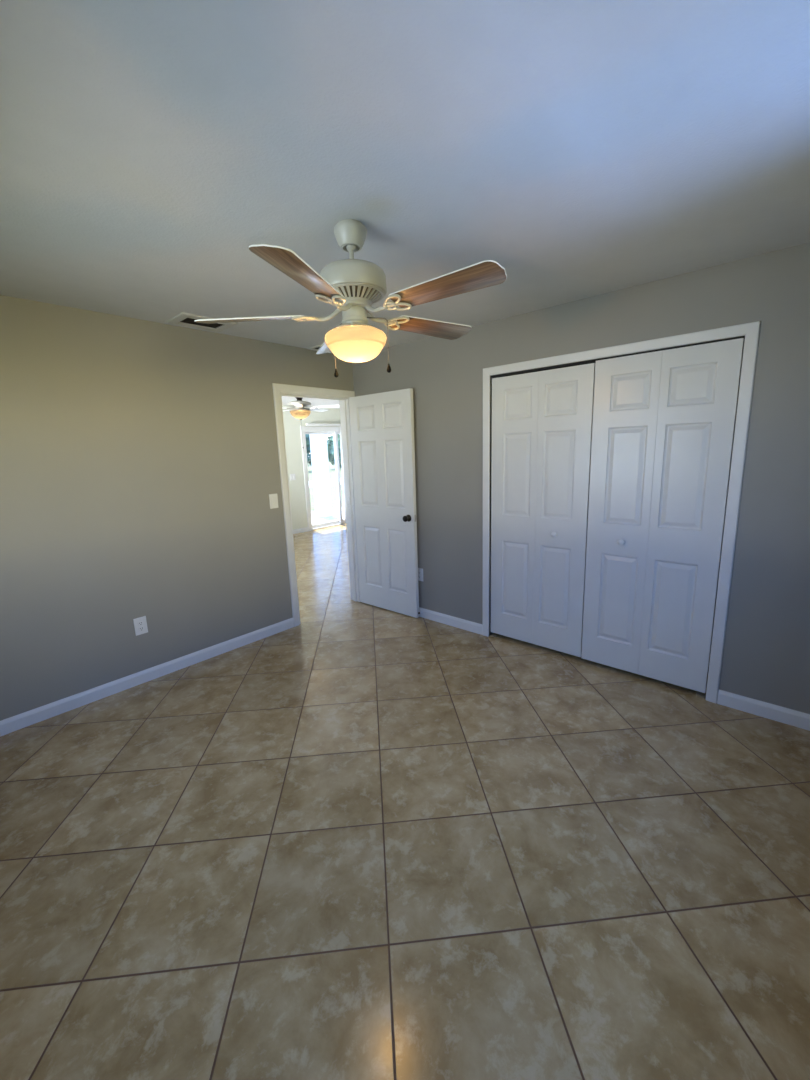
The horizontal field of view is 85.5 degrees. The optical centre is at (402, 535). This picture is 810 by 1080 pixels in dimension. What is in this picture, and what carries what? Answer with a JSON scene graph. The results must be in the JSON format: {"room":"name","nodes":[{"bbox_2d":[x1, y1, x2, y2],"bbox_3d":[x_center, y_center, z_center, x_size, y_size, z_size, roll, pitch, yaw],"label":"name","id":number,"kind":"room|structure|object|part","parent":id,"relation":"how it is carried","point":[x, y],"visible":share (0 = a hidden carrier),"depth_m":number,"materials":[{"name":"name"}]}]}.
{"room":"empty bedroom","nodes":[
{"label":"empty bedroom","id":0,"kind":"room"},
{"bbox_2d":[0,295,353,720],"bbox_3d":[-1.592,-0.249,3.256,0.120,2.440,3.560,8,15,41],"label":"wall","id":1,"kind":"structure","parent":0,"point":[140,467],"depth_m":2.91,"materials":[{"name":"beige paint"}]},
{"bbox_2d":[133,616,147,635],"bbox_3d":[-1.815,0.624,3.044,0.010,0.122,0.078,8,15,41],"label":"wall outlet","id":2,"kind":"object","parent":1,"relation":"attached to","point":[140,624],"visible":1,"depth_m":3.04,"materials":[{"name":"white plastic"}]},
{"bbox_2d":[0,618,293,735],"bbox_3d":[-1.800,0.985,3.114,0.014,0.087,2.427,8,15,41],"label":"baseboard","id":3,"kind":"structure","parent":1,"relation":"attached to","point":[36,715],"depth_m":3.03,"materials":[{"name":"white paint"}]},
{"bbox_2d":[269,494,278,508],"bbox_3d":[-1.087,-0.296,3.717,0.012,0.122,0.078,8,15,41],"label":"light switch","id":4,"kind":"object","parent":1,"relation":"attached to","point":[273,498],"visible":1,"depth_m":3.71,"materials":[{"name":"white plastic"}]},
{"bbox_2d":[272,383,359,626],"bbox_3d":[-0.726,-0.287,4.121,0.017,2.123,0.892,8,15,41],"label":"trim","id":5,"kind":"structure","parent":1,"relation":"attached to","point":[277,388],"depth_m":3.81,"materials":[{"name":"white paint"}]},
{"bbox_2d":[282,405,340,529],"bbox_3d":[-2.433,-1.197,8.238,0.150,2.440,6.540,8,15,41],"label":"wall","id":6,"kind":"structure","parent":0,"point":[292,430],"depth_m":8.57,"materials":[{"name":"beige paint"}]},
{"bbox_2d":[290,474,295,479],"bbox_3d":[-2.116,-1.141,8.482,0.012,0.122,0.118,8,15,41],"label":"light switch","id":7,"kind":"object","parent":6,"relation":"attached to","point":[292,476],"visible":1,"depth_m":8.47,"materials":[{"name":"white plastic"}]},
{"bbox_2d":[293,527,308,533],"bbox_3d":[-3.166,0.172,7.504,0.014,0.087,3.805,8,15,41],"label":"baseboard","id":8,"kind":"structure","parent":6,"relation":"attached to","point":[300,530],"depth_m":8.73,"materials":[{"name":"white paint"}]},
{"bbox_2d":[300,426,345,530],"bbox_3d":[-1.285,-1.291,9.492,0.160,2.065,2.095,8,15,41],"label":"door","id":9,"kind":"structure","parent":6,"relation":"in","point":[335,431],"depth_m":9.03,"materials":[{"name":"white paint"}]},
{"bbox_3d":[-1.007,-1.317,9.771,0.040,1.938,1.130,8,15,41],"label":"sliding panel","id":10,"kind":"part","parent":9,"relation":"part of","materials":[{"name":"white paint"}]},
{"bbox_2d":[306,423,346,523],"bbox_3d":[-1.177,-1.317,9.383,0.085,2.090,1.920,8,15,41],"label":"door frame","id":11,"kind":"structure","parent":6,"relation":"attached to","point":[307,424],"depth_m":9.21,"materials":[{"name":"white paint"}]},
{"bbox_3d":[-1.212,-2.320,9.186,0.050,0.045,1.920,8,15,41],"label":"head rail","id":12,"kind":"part","parent":11,"relation":"part of","materials":[{"name":"white paint"}]},
{"bbox_2d":[0,524,809,1079],"bbox_3d":[-0.058,0.592,5.274,7.970,0.090,8.260,8,15,41],"label":"floor","id":13,"kind":"structure","parent":0,"point":[355,840],"depth_m":1.65,"materials":[{"name":"tile"}]},
{"bbox_2d":[0,0,809,408],"bbox_3d":[-0.143,-1.894,4.786,7.970,0.100,8.260,8,15,41],"label":"ceiling","id":14,"kind":"structure","parent":0,"point":[582,149],"depth_m":1.32,"materials":[{"name":"paint"}]},
{"bbox_2d":[166,312,236,331],"bbox_3d":[-1.352,-1.439,2.961,0.270,0.010,0.365,8,15,41],"label":"ceiling vent","id":15,"kind":"object","parent":14,"relation":"in","point":[182,319],"visible":0.86,"depth_m":2.96,"materials":[{"name":"metal"}]},
{"bbox_2d":[282,397,339,447],"bbox_3d":[-1.575,-1.760,6.738,1.229,0.818,1.263,8,15,41],"label":"ceiling fan","id":16,"kind":"object","parent":14,"relation":"hanging from","point":[300,412],"visible":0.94,"depth_m":6.59,"materials":[{"name":"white metal"}]},
{"bbox_3d":[-1.550,-1.848,6.684,0.310,0.122,0.310,8,15,41],"label":"lamp shade","id":17,"kind":"part","parent":16,"relation":"part of","materials":[{"name":"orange glass"}]},
{"bbox_3d":[-1.357,-2.025,7.045,0.140,0.005,0.450,-9,7,29],"label":"blade","id":18,"kind":"part","parent":16,"relation":"part of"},
{"bbox_3d":[-1.124,-1.945,6.596,0.450,0.005,0.140,0,0,9],"label":"blade","id":19,"kind":"part","parent":16,"relation":"part of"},
{"bbox_2d":[308,345,331,352],"bbox_3d":[-0.671,-1.633,3.829,0.165,0.010,0.260,8,15,41],"label":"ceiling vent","id":20,"kind":"object","parent":14,"relation":"in","point":[316,347],"visible":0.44,"depth_m":3.77,"materials":[{"name":"metal"}]},
{"bbox_2d":[194,219,506,377],"bbox_3d":[-0.163,-0.970,1.813,1.235,0.568,1.243,8,15,41],"label":"ceiling fan","id":21,"kind":"object","parent":14,"relation":"hanging from","point":[352,285],"visible":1,"depth_m":1.72,"materials":[{"name":"beige metal"}]},
{"bbox_3d":[-0.628,-0.899,1.819,0.450,0.005,0.140,-3,22,-1],"label":"blade","id":22,"kind":"part","parent":21,"relation":"part of","materials":[{"name":"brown wood"}]},
{"bbox_3d":[-0.320,-0.845,1.422,0.140,0.005,0.450,12,14,14],"label":"blade","id":23,"kind":"part","parent":21,"relation":"part of","materials":[{"name":"brown wood"}]},
{"bbox_3d":[-0.342,-0.987,2.227,0.140,0.005,0.450,-19,14,-16],"label":"blade","id":24,"kind":"part","parent":21,"relation":"part of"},
{"bbox_3d":[-0.194,-0.803,1.851,0.260,0.125,0.260,8,15,41],"label":"lamp shade","id":25,"kind":"part","parent":21,"relation":"part of","materials":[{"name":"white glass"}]},
{"bbox_3d":[0.142,-0.988,2.081,0.450,0.005,0.140,-11,1,-36],"label":"blade","id":26,"kind":"part","parent":21,"relation":"part of","materials":[{"name":"brown wood"}]},
{"bbox_3d":[0.155,-0.900,1.584,0.450,0.005,0.140,4,0,34],"label":"blade","id":27,"kind":"part","parent":21,"relation":"part of","materials":[{"name":"brown wood"}]},
{"bbox_2d":[352,242,809,713],"bbox_3d":[1.022,-0.329,3.203,3.820,2.440,0.120,8,15,41],"label":"wall","id":28,"kind":"structure","parent":0,"point":[766,657],"depth_m":2.47,"materials":[{"name":"grey paint"}]},
{"bbox_2d":[349,388,418,617],"bbox_3d":[-0.182,-0.280,4.135,0.789,2.043,0.142,8,15,40],"label":"door","id":29,"kind":"structure","parent":28,"relation":"in","point":[381,424],"depth_m":4.09,"materials":[{"name":"white paint"}]},
{"bbox_3d":[0.038,-0.156,3.913,0.064,0.064,0.061,8,15,40],"label":"knob","id":30,"kind":"part","parent":29,"relation":"part of","materials":[{"name":"brown metal"}]},
{"bbox_2d":[418,568,422,580],"bbox_3d":[0.162,0.356,4.061,0.078,0.122,0.010,8,15,41],"label":"wall outlet","id":31,"kind":"object","parent":28,"relation":"attached to","point":[420,570],"visible":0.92,"depth_m":4.05,"materials":[{"name":"white plastic"}]},
{"bbox_2d":[419,607,481,634],"bbox_3d":[0.142,0.714,4.157,1.435,0.087,0.014,8,15,41],"label":"baseboard","id":32,"kind":"structure","parent":28,"relation":"attached to","point":[467,625],"depth_m":3.89,"materials":[{"name":"white paint"}]},
{"bbox_2d":[491,363,594,656],"bbox_3d":[0.976,-0.149,3.216,0.740,2.012,0.066,8,15,41],"label":"door","id":33,"kind":"structure","parent":28,"relation":"in","point":[542,421],"depth_m":3.18,"materials":[{"name":"white paint"}]},
{"bbox_2d":[482,321,760,702],"bbox_3d":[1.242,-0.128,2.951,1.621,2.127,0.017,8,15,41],"label":"trim","id":34,"kind":"structure","parent":28,"relation":"attached to","point":[751,331],"depth_m":2.50,"materials":[{"name":"white paint"}]},
{"bbox_2d":[581,338,743,692],"bbox_3d":[1.527,-0.074,2.711,0.742,2.022,0.066,8,15,41],"label":"door","id":35,"kind":"structure","parent":28,"relation":"in","point":[663,426],"depth_m":2.67,"materials":[{"name":"white paint"}]},
{"bbox_3d":[1.411,0.037,2.823,0.040,0.040,0.036,8,15,41],"label":"closet knob","id":36,"kind":"part","parent":35,"relation":"part of","materials":[{"name":"white paint"}]},
{"bbox_2d":[717,690,809,730],"bbox_3d":[2.114,0.989,2.405,0.628,0.087,0.014,8,15,41],"label":"baseboard","id":37,"kind":"structure","parent":28,"relation":"attached to","point":[788,716],"depth_m":2.46,"materials":[{"name":"white paint"}]},
{"bbox_2d":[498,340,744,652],"bbox_3d":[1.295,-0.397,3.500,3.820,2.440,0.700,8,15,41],"label":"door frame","id":38,"kind":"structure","parent":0,"point":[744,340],"depth_m":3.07,"materials":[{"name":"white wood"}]},
{"label":"outside","id":39,"kind":"structure","parent":0,"visible":0},
{"bbox_2d":[308,461,343,511],"bbox_3d":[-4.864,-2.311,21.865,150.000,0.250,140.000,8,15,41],"label":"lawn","id":40,"kind":"structure","parent":39,"point":[332,475],"depth_m":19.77,"materials":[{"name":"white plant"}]},
{"bbox_2d":[305,434,311,466],"bbox_3d":[-8.870,-8.219,39.757,3.309,4.748,2.919,8,15,41],"label":"tree","id":41,"kind":"object","parent":40,"relation":"on","point":[308,449],"visible":0.14,"depth_m":38.93,"materials":[{"name":"green plant"}]},
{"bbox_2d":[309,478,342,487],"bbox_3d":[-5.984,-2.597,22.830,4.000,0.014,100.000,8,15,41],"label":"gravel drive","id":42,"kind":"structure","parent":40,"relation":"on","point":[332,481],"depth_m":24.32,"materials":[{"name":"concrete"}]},
{"bbox_2d":[311,507,344,524],"bbox_3d":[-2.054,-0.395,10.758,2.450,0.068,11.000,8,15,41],"label":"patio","id":43,"kind":"structure","parent":40,"relation":"on","point":[315,520],"depth_m":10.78,"materials":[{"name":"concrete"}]},
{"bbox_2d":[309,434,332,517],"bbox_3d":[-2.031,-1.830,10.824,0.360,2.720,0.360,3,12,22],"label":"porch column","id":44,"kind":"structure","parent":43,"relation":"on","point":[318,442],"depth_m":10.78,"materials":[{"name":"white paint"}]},
{"bbox_2d":[327,434,341,467],"bbox_3d":[-6.377,-8.361,43.063,2.728,3.591,3.410,-2,11,0],"label":"tree","id":45,"kind":"object","parent":40,"relation":"on","point":[330,444],"visible":0.37,"depth_m":42.33,"materials":[{"name":"green plant"}]}
]}

